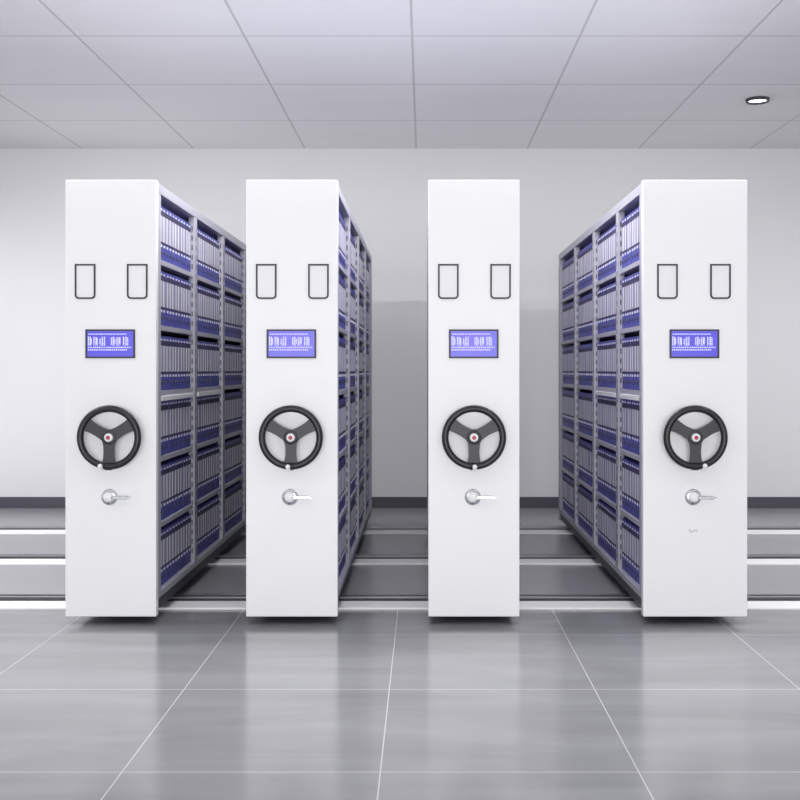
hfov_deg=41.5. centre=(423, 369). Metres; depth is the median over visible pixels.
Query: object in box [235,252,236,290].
file box
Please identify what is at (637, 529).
file box
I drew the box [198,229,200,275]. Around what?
file box
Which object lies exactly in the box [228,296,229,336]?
file box
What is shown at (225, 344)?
file box
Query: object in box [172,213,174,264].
file box
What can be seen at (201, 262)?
file box
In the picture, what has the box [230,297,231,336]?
file box
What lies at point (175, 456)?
file box
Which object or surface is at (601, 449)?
file box
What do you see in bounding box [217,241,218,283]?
file box
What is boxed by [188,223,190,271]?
file box
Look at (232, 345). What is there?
file box
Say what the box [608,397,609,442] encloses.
file box
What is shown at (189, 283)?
file box
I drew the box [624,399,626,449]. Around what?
file box
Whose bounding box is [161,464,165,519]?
file box
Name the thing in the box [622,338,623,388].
file box
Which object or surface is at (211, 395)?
file box
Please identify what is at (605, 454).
file box
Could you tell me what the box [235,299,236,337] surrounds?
file box
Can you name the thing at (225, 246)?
file box
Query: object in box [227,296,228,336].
file box
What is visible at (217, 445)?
file box
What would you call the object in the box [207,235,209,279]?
file box
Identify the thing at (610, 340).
file box
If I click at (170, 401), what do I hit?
file box
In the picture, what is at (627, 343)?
file box
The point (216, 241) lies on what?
file box
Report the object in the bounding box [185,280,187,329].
file box
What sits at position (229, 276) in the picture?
file box
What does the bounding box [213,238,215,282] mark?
file box
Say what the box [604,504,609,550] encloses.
file box
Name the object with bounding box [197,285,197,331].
file box
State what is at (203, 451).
file box
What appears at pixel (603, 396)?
file box
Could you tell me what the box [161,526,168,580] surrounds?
file box
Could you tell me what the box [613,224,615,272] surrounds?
file box
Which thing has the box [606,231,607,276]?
file box
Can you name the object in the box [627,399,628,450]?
file box
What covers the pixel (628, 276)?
file box
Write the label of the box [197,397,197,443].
file box
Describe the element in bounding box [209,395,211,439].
file box
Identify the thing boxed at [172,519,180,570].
file box
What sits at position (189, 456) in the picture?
file box
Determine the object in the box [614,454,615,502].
file box
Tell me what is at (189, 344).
file box
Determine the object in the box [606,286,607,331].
file box
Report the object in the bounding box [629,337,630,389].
file box
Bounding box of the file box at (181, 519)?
[176,518,182,569]
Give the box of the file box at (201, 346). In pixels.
[200,341,202,387]
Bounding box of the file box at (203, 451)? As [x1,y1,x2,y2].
[197,450,204,496]
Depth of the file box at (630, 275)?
6.32 m
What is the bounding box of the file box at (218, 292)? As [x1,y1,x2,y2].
[218,292,219,334]
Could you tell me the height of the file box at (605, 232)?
0.314 m
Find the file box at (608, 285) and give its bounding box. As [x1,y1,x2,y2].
[608,285,609,331]
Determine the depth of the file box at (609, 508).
7.02 m
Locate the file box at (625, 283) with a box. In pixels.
[624,277,626,327]
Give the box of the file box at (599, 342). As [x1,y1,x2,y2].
[599,342,600,386]
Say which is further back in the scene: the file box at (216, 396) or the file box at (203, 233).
the file box at (216, 396)
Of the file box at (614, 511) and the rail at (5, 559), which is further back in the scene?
the rail at (5, 559)
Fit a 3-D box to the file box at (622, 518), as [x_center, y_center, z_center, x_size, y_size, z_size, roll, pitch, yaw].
[1.336,1.077,6.538,0.209,0.314,0.070,0,0,0]
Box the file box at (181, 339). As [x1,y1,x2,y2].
[180,338,182,388]
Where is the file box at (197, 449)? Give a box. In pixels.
[197,449,206,494]
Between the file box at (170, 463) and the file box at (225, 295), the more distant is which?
the file box at (225, 295)
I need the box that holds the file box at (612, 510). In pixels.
[612,510,615,558]
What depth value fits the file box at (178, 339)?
6.46 m
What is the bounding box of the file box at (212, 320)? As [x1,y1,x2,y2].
[211,290,213,333]
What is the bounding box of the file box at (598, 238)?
[598,238,598,280]
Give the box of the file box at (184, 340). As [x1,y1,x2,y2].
[183,339,185,388]
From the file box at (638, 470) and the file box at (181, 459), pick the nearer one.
the file box at (638, 470)
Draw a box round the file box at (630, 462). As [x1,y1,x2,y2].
[629,461,638,513]
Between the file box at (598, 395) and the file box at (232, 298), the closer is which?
the file box at (598, 395)
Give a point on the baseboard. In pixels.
(5, 502)
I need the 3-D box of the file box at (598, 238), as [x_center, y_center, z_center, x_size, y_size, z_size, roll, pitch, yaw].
[1.338,-0.783,7.468,0.209,0.314,0.070,0,0,0]
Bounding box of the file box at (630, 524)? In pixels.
[629,523,634,576]
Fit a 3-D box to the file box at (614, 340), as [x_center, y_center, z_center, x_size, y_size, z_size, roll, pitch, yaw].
[1.336,-0.039,6.825,0.209,0.314,0.070,0,0,0]
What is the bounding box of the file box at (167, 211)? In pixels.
[166,209,168,262]
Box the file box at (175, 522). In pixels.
[169,521,177,573]
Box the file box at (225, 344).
[225,344,226,385]
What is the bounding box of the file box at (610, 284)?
[610,284,611,330]
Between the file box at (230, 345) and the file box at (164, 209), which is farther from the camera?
the file box at (230, 345)
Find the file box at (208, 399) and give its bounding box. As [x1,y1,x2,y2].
[207,395,209,439]
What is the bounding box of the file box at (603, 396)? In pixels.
[603,396,603,440]
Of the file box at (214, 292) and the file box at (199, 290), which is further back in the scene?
the file box at (214, 292)
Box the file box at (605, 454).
[604,450,613,496]
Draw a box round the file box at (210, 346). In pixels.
[209,342,211,386]
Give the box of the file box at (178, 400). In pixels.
[177,399,180,449]
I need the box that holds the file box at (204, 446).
[204,446,214,489]
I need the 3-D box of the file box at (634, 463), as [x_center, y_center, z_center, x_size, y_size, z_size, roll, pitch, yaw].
[1.337,0.705,6.176,0.209,0.314,0.070,0,0,0]
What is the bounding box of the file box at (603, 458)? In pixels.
[602,449,610,495]
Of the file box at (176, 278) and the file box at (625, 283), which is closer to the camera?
the file box at (176, 278)
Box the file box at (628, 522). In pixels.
[626,521,632,573]
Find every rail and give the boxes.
[0,526,799,533]
[0,554,799,564]
[0,594,799,609]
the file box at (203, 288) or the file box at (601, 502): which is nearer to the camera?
the file box at (203, 288)
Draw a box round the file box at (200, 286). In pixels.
[200,286,202,331]
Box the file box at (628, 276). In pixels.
[627,276,628,327]
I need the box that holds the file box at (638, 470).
[638,470,638,502]
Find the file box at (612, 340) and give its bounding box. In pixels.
[612,340,613,387]
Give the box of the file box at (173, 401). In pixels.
[172,399,174,451]
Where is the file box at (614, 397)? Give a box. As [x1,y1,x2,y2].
[614,397,615,445]
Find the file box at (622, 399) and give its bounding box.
[622,399,623,448]
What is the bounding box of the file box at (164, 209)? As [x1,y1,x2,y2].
[163,207,165,261]
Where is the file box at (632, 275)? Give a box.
[631,274,633,326]
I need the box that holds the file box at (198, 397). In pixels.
[198,397,199,442]
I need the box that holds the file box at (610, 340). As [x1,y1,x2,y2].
[610,340,611,387]
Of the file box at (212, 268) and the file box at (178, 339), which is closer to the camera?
the file box at (178, 339)
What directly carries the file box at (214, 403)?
on the tall cabinet at (114, 265)
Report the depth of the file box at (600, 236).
7.37 m
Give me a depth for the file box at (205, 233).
7.26 m
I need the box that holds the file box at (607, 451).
[606,451,615,497]
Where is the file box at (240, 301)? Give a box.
[240,301,241,338]
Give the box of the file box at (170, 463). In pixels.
[161,462,171,515]
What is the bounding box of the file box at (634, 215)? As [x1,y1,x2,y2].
[633,209,635,261]
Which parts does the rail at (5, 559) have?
plate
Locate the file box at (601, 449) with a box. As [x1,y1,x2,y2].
[601,449,602,493]
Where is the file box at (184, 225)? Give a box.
[183,220,185,269]
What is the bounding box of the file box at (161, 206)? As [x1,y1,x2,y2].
[161,206,162,259]
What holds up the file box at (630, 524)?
on the tall cabinet at (691, 266)
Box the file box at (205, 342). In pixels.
[205,342,206,386]
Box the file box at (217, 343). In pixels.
[217,343,218,385]
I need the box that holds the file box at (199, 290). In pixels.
[198,285,200,331]
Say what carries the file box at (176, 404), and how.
on the tall cabinet at (114, 265)
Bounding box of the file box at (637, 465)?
[636,464,638,518]
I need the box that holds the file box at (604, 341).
[603,341,604,386]
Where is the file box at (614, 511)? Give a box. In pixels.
[614,511,615,560]
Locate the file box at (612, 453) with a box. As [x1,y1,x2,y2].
[612,453,615,501]
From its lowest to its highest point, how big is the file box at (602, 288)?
0.314 m
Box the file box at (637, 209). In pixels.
[636,207,638,260]
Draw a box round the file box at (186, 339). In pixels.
[185,339,187,388]
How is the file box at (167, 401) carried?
on the tall cabinet at (114, 265)
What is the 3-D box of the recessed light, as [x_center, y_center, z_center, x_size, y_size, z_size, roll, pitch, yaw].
[2.770,-2.237,8.750,0.196,0.026,0.196,0,0,0]
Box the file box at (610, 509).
[610,509,615,556]
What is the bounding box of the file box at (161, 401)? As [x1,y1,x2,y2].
[161,401,162,454]
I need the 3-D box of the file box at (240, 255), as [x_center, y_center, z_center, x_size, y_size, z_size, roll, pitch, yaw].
[-1.603,-0.783,8.657,0.209,0.314,0.070,0,0,0]
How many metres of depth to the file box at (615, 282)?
6.81 m
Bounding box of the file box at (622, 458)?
[622,458,632,509]
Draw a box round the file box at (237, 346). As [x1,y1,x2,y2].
[237,346,238,384]
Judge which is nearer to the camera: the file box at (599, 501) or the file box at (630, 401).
the file box at (630, 401)
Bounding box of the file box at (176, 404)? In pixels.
[175,399,177,450]
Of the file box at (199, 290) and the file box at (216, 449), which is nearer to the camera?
the file box at (199, 290)
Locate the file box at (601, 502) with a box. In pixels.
[601,502,605,547]
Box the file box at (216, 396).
[215,394,217,437]
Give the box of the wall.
[0,148,799,496]
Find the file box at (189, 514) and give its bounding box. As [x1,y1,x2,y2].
[184,513,190,562]
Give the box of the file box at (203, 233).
[202,232,204,277]
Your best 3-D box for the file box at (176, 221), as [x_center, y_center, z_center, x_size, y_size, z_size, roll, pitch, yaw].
[-1.605,-0.783,6.394,0.209,0.314,0.070,0,0,0]
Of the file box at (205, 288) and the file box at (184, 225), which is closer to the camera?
the file box at (184, 225)
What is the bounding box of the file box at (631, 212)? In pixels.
[629,212,631,264]
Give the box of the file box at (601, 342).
[601,342,602,386]
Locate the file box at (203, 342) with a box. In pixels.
[202,341,204,386]
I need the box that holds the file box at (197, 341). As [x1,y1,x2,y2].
[197,341,197,387]
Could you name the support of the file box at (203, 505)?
on the tall cabinet at (114, 265)
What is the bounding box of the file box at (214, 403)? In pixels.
[213,395,215,438]
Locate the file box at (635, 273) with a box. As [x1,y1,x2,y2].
[634,273,635,325]
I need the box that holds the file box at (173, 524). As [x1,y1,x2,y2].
[167,523,174,575]
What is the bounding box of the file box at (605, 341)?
[604,341,606,386]
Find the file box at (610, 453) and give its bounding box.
[610,453,611,500]
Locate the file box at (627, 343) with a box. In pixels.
[626,338,629,389]
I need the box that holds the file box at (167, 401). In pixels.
[166,400,168,453]
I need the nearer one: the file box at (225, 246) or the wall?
the file box at (225, 246)
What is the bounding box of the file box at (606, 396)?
[606,396,607,442]
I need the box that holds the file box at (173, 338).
[172,337,174,389]
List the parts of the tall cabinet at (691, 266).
shelf, shelf, shelf, shelf, panel, shelf, shelf, shelf, shelf, shelf, shelf, shelf, rail, reading shelf, shelf, shelf, shelf, shelf, shelf, shelf, shelf, shelf, shelf, shelf, shelf, shelf, reading shelf, lock plate, panel, crank knob, lever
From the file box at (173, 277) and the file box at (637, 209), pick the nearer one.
the file box at (637, 209)
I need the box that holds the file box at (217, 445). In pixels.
[217,445,219,487]
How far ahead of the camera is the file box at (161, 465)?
6.04 m
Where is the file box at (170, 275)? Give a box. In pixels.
[169,274,171,326]
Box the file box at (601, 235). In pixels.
[601,235,602,278]
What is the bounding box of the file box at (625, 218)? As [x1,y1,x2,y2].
[624,216,626,267]
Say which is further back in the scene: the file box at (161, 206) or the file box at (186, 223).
the file box at (186, 223)
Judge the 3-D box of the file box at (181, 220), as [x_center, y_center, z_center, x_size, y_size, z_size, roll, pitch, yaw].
[-1.604,-0.783,6.540,0.209,0.314,0.070,0,0,0]
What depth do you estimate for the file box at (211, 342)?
7.49 m
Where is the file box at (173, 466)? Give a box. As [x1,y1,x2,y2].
[161,461,174,513]
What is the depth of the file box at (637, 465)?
6.11 m
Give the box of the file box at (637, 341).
[636,336,638,389]
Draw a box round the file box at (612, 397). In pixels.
[612,397,613,444]
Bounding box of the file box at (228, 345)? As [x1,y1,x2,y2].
[228,345,229,384]
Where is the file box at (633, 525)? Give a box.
[631,524,636,578]
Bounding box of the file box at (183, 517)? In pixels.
[177,516,185,566]
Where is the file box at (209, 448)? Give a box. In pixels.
[209,448,210,492]
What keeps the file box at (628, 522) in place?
on the tall cabinet at (691, 266)
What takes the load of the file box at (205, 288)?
on the tall cabinet at (114, 265)
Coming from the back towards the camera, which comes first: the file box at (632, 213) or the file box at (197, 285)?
the file box at (197, 285)
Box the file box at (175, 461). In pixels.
[164,460,177,512]
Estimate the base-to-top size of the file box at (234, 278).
0.314 m
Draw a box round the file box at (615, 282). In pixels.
[614,282,615,330]
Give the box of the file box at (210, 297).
[209,289,211,333]
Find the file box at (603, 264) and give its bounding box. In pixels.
[602,233,604,277]
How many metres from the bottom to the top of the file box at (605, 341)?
0.314 m
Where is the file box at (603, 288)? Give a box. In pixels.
[603,288,603,332]
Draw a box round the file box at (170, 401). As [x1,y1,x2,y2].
[169,400,171,452]
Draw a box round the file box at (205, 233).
[205,233,206,278]
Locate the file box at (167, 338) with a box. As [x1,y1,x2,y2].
[166,336,168,389]
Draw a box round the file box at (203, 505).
[197,504,204,550]
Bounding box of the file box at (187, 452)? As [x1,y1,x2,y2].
[187,452,197,499]
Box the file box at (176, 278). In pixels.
[174,276,177,327]
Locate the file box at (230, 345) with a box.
[230,345,231,384]
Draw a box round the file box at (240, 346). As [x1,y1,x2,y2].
[240,346,241,383]
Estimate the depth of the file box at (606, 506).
7.10 m
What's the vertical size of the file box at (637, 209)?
0.314 m
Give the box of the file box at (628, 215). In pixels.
[627,215,628,265]
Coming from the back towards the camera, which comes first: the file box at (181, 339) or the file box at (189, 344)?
the file box at (189, 344)
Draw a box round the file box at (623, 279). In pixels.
[622,278,624,328]
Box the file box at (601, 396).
[601,396,602,440]
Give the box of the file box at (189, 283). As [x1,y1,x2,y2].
[188,281,190,329]
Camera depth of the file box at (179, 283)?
6.47 m
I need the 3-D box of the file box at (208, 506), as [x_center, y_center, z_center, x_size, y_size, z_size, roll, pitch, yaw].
[-1.602,1.077,7.342,0.209,0.314,0.070,0,0,0]
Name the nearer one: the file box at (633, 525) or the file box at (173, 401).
the file box at (633, 525)
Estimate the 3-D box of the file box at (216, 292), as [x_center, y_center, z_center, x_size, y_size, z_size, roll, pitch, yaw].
[-1.602,-0.411,7.634,0.209,0.314,0.070,0,0,0]
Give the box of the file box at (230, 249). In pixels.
[230,249,231,288]
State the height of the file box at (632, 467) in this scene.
0.314 m
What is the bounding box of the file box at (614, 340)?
[614,340,615,387]
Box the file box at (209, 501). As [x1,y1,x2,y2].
[204,500,211,545]
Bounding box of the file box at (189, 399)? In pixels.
[188,398,190,446]
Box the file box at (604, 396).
[604,396,605,441]
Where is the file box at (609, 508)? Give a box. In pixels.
[608,507,613,554]
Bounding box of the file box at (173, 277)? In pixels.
[172,275,174,326]
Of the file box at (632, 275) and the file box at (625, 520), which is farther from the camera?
the file box at (625, 520)
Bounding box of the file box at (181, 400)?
[180,399,182,448]
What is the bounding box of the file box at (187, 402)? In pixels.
[186,398,188,446]
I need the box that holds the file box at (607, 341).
[606,341,607,386]
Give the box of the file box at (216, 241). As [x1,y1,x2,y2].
[216,241,216,282]
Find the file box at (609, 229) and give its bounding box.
[608,229,609,275]
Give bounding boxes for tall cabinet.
[65,180,245,616]
[246,180,371,616]
[427,180,518,616]
[559,180,746,616]
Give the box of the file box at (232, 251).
[232,251,233,289]
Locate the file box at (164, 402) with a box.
[163,401,165,454]
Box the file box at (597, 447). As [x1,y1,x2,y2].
[597,447,606,491]
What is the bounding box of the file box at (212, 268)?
[211,237,213,280]
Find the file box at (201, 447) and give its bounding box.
[201,447,212,491]
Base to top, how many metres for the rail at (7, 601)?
0.016 m
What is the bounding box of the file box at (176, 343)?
[174,338,177,389]
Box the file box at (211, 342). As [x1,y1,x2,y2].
[211,342,212,386]
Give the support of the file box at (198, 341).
on the tall cabinet at (114, 265)
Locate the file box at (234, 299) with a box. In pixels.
[234,299,234,337]
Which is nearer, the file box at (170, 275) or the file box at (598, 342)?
the file box at (170, 275)
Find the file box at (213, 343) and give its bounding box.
[213,343,214,385]
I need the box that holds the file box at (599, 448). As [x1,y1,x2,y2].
[599,448,608,492]
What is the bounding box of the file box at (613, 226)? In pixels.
[612,226,613,273]
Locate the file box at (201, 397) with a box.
[200,396,202,442]
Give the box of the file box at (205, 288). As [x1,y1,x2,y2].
[205,288,206,332]
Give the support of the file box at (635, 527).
on the tall cabinet at (691, 266)
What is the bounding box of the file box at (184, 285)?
[183,279,185,328]
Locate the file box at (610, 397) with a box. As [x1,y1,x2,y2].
[610,397,611,443]
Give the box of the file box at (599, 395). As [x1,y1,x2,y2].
[599,395,600,439]
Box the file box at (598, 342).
[597,342,598,386]
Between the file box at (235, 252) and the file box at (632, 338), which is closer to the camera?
the file box at (632, 338)
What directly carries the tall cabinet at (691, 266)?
on the rail at (5, 559)
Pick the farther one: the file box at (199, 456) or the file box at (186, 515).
the file box at (199, 456)
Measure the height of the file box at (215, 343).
0.314 m
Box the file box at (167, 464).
[161,463,168,517]
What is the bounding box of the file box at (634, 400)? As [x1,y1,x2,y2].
[634,400,635,453]
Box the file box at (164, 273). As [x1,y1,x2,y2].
[163,272,165,325]
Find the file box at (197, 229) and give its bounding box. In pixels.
[197,229,197,274]
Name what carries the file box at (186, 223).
on the tall cabinet at (114, 265)
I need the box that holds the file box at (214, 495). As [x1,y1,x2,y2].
[214,495,218,537]
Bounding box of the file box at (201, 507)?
[197,506,202,552]
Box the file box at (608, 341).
[608,341,609,387]
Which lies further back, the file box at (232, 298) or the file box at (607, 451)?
the file box at (232, 298)
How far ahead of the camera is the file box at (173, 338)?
6.32 m
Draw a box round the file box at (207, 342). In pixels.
[207,342,208,386]
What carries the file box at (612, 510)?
on the tall cabinet at (691, 266)
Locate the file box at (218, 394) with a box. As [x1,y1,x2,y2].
[218,394,219,436]
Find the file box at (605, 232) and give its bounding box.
[604,232,605,276]
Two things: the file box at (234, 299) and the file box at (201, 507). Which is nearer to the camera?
the file box at (201, 507)
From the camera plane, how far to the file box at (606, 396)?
7.09 m
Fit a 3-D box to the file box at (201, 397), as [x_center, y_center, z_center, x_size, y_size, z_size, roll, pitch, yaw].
[-1.603,0.333,7.122,0.209,0.314,0.070,0,0,0]
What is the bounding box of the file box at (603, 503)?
[603,503,606,549]
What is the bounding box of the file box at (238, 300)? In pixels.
[238,300,239,338]
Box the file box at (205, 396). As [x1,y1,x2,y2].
[205,396,206,440]
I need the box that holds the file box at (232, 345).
[232,345,233,384]
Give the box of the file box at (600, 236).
[599,236,600,279]
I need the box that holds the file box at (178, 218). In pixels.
[177,216,179,267]
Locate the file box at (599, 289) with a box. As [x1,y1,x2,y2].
[599,289,600,333]
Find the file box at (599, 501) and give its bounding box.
[599,501,604,545]
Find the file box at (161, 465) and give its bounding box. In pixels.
[161,465,162,519]
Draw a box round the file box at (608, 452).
[608,452,615,498]
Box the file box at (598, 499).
[597,499,602,543]
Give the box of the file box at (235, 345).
[235,345,236,384]
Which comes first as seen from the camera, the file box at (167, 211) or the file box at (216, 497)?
the file box at (167, 211)
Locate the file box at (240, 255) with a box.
[240,255,241,293]
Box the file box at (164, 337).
[163,336,165,389]
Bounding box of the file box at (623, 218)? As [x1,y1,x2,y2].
[622,218,623,268]
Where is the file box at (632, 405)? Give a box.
[631,400,633,452]
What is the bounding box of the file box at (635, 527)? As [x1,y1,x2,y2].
[633,526,638,580]
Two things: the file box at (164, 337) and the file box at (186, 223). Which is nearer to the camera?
the file box at (164, 337)
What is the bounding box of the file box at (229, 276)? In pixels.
[228,248,230,287]
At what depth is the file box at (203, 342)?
7.19 m
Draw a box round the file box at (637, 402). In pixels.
[636,401,638,454]
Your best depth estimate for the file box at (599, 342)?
7.38 m
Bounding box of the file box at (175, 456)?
[175,456,187,505]
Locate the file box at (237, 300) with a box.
[237,300,238,337]
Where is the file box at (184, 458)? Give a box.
[173,457,185,507]
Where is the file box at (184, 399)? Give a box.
[183,398,185,447]
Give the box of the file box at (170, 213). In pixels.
[169,211,171,263]
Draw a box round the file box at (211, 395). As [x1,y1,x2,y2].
[211,395,213,438]
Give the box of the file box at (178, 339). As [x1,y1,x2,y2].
[177,338,179,388]
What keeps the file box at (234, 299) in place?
on the tall cabinet at (114, 265)
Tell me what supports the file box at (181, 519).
on the tall cabinet at (114, 265)
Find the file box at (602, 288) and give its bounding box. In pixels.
[601,288,602,332]
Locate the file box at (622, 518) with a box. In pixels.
[622,518,627,568]
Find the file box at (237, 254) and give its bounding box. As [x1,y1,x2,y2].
[237,254,238,291]
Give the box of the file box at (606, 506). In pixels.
[606,506,610,552]
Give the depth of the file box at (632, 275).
6.23 m
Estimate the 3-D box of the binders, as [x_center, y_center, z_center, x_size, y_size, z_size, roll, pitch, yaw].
[-0.134,0.147,7.755,3.152,2.174,3.663,0,0,0]
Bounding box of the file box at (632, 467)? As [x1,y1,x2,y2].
[631,462,638,515]
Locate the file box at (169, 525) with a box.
[164,524,171,578]
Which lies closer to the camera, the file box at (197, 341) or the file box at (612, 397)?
the file box at (612, 397)
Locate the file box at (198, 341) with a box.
[198,341,199,387]
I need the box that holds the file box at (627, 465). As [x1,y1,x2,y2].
[626,460,636,511]
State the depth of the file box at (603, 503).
7.25 m
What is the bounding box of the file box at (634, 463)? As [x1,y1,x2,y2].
[634,463,638,516]
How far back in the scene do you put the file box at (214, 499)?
7.55 m
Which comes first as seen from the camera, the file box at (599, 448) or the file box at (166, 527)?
the file box at (166, 527)
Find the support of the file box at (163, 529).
on the tall cabinet at (114, 265)
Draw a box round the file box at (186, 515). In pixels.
[181,514,188,565]
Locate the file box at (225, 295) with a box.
[225,295,226,335]
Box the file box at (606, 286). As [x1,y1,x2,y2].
[604,286,606,332]
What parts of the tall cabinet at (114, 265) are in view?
crank knob, lock plate, panel, lever, shelf, shelf, shelf, shelf, shelf, shelf, reading shelf, shelf, shelf, rail, shelf, shelf, shelf, shelf, reading shelf, shelf, shelf, shelf, shelf, shelf, shelf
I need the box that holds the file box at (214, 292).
[213,291,215,333]
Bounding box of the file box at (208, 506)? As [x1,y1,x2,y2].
[202,502,209,547]
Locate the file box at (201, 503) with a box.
[201,503,206,548]
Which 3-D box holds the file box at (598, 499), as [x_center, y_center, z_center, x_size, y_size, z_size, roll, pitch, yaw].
[1.337,1.077,7.468,0.209,0.314,0.070,0,0,0]
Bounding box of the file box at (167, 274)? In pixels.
[166,273,168,326]
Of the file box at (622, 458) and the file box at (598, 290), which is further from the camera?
the file box at (598, 290)
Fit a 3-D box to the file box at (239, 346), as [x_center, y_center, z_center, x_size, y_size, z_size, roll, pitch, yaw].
[-1.603,-0.039,8.584,0.209,0.314,0.070,0,0,0]
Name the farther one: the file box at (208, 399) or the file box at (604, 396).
the file box at (208, 399)
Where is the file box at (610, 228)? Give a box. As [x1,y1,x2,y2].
[610,228,611,274]
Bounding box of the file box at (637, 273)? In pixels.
[636,272,638,325]
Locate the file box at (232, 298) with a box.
[232,298,233,337]
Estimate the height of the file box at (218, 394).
0.314 m
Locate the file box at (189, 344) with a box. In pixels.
[188,339,190,387]
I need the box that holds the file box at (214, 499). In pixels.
[209,498,215,542]
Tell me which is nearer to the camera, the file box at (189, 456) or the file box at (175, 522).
the file box at (175, 522)
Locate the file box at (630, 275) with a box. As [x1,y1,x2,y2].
[629,275,630,327]
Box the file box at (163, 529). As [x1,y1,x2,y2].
[161,528,165,583]
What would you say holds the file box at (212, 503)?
on the tall cabinet at (114, 265)
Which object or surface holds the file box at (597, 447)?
on the tall cabinet at (691, 266)
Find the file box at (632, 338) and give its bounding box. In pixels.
[631,337,633,389]
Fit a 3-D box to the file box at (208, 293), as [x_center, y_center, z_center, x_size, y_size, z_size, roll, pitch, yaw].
[-1.603,-0.411,7.342,0.209,0.314,0.070,0,0,0]
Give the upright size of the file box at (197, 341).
0.314 m
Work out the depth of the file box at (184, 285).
6.61 m
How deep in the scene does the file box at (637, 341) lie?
6.10 m
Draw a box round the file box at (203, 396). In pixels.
[203,396,204,441]
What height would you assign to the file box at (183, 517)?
0.314 m
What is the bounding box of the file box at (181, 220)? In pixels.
[180,218,182,268]
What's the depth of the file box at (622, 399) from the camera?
6.53 m
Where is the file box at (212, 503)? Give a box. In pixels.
[207,499,213,543]
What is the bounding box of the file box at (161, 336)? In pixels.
[161,336,162,390]
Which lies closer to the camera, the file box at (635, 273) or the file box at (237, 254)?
the file box at (635, 273)
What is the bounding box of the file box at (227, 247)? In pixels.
[227,247,228,287]
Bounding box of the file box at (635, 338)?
[634,336,636,389]
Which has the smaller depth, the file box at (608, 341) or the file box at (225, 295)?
the file box at (608, 341)
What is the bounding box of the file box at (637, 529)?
[636,528,638,583]
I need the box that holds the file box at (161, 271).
[161,271,162,325]
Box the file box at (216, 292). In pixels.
[215,292,217,334]
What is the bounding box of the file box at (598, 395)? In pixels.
[597,395,598,438]
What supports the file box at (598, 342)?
on the tall cabinet at (691, 266)
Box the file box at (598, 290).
[597,290,598,333]
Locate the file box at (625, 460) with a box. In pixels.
[624,459,634,510]
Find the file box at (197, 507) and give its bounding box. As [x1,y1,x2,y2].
[197,507,199,554]
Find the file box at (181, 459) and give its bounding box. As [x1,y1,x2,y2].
[170,458,182,508]
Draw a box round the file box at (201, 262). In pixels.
[200,231,202,276]
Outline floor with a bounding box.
[0,508,799,799]
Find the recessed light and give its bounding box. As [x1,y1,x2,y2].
[745,96,769,104]
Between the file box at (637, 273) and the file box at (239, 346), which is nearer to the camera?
the file box at (637, 273)
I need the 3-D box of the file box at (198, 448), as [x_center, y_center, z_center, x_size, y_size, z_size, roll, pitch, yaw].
[-1.604,0.705,7.342,0.209,0.314,0.070,0,0,0]
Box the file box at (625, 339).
[624,338,626,388]
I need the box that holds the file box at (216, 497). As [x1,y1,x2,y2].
[211,496,217,539]
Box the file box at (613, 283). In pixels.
[612,283,613,330]
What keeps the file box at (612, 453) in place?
on the tall cabinet at (691, 266)
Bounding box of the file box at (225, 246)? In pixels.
[225,246,226,286]
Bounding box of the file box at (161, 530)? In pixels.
[161,530,162,584]
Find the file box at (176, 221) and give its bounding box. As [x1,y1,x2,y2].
[175,215,177,265]
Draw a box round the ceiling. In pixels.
[0,0,799,147]
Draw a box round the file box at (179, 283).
[178,277,180,328]
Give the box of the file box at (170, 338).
[169,337,171,389]
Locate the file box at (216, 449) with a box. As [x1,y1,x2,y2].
[207,445,217,488]
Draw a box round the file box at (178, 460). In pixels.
[167,459,180,510]
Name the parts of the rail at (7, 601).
plate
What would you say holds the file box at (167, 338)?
on the tall cabinet at (114, 265)
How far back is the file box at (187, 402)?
6.69 m
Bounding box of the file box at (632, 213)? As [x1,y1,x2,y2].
[631,211,633,263]
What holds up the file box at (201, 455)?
on the tall cabinet at (114, 265)
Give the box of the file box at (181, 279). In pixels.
[180,278,182,328]
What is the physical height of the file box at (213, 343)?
0.314 m
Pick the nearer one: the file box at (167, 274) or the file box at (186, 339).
the file box at (167, 274)
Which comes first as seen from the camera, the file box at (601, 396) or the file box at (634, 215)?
the file box at (634, 215)
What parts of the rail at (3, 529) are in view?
plate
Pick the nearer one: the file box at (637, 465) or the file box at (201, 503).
the file box at (637, 465)
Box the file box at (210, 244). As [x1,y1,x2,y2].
[209,236,211,280]
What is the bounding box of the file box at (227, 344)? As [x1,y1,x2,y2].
[227,344,228,384]
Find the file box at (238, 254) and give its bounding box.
[238,254,239,292]
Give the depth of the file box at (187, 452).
6.98 m
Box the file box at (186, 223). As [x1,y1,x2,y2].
[185,221,188,270]
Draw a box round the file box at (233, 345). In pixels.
[233,345,234,384]
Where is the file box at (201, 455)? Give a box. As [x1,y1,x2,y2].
[197,451,202,497]
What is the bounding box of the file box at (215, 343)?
[215,343,216,385]
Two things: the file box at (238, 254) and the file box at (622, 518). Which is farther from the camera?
the file box at (238, 254)
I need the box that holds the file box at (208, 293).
[207,288,209,332]
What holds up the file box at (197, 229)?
on the tall cabinet at (114, 265)
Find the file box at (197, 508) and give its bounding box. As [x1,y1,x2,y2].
[197,508,197,555]
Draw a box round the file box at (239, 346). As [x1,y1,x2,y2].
[238,346,239,384]
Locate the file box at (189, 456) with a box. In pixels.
[178,455,190,504]
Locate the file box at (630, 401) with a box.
[629,400,631,451]
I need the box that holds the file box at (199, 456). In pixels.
[198,452,200,498]
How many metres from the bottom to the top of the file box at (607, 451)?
0.314 m
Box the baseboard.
[0,497,799,507]
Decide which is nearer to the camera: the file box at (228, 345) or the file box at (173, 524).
the file box at (173, 524)
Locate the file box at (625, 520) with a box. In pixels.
[624,519,630,571]
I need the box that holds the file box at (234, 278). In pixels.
[233,251,235,290]
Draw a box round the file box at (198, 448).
[198,448,208,493]
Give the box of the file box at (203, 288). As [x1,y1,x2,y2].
[202,286,204,332]

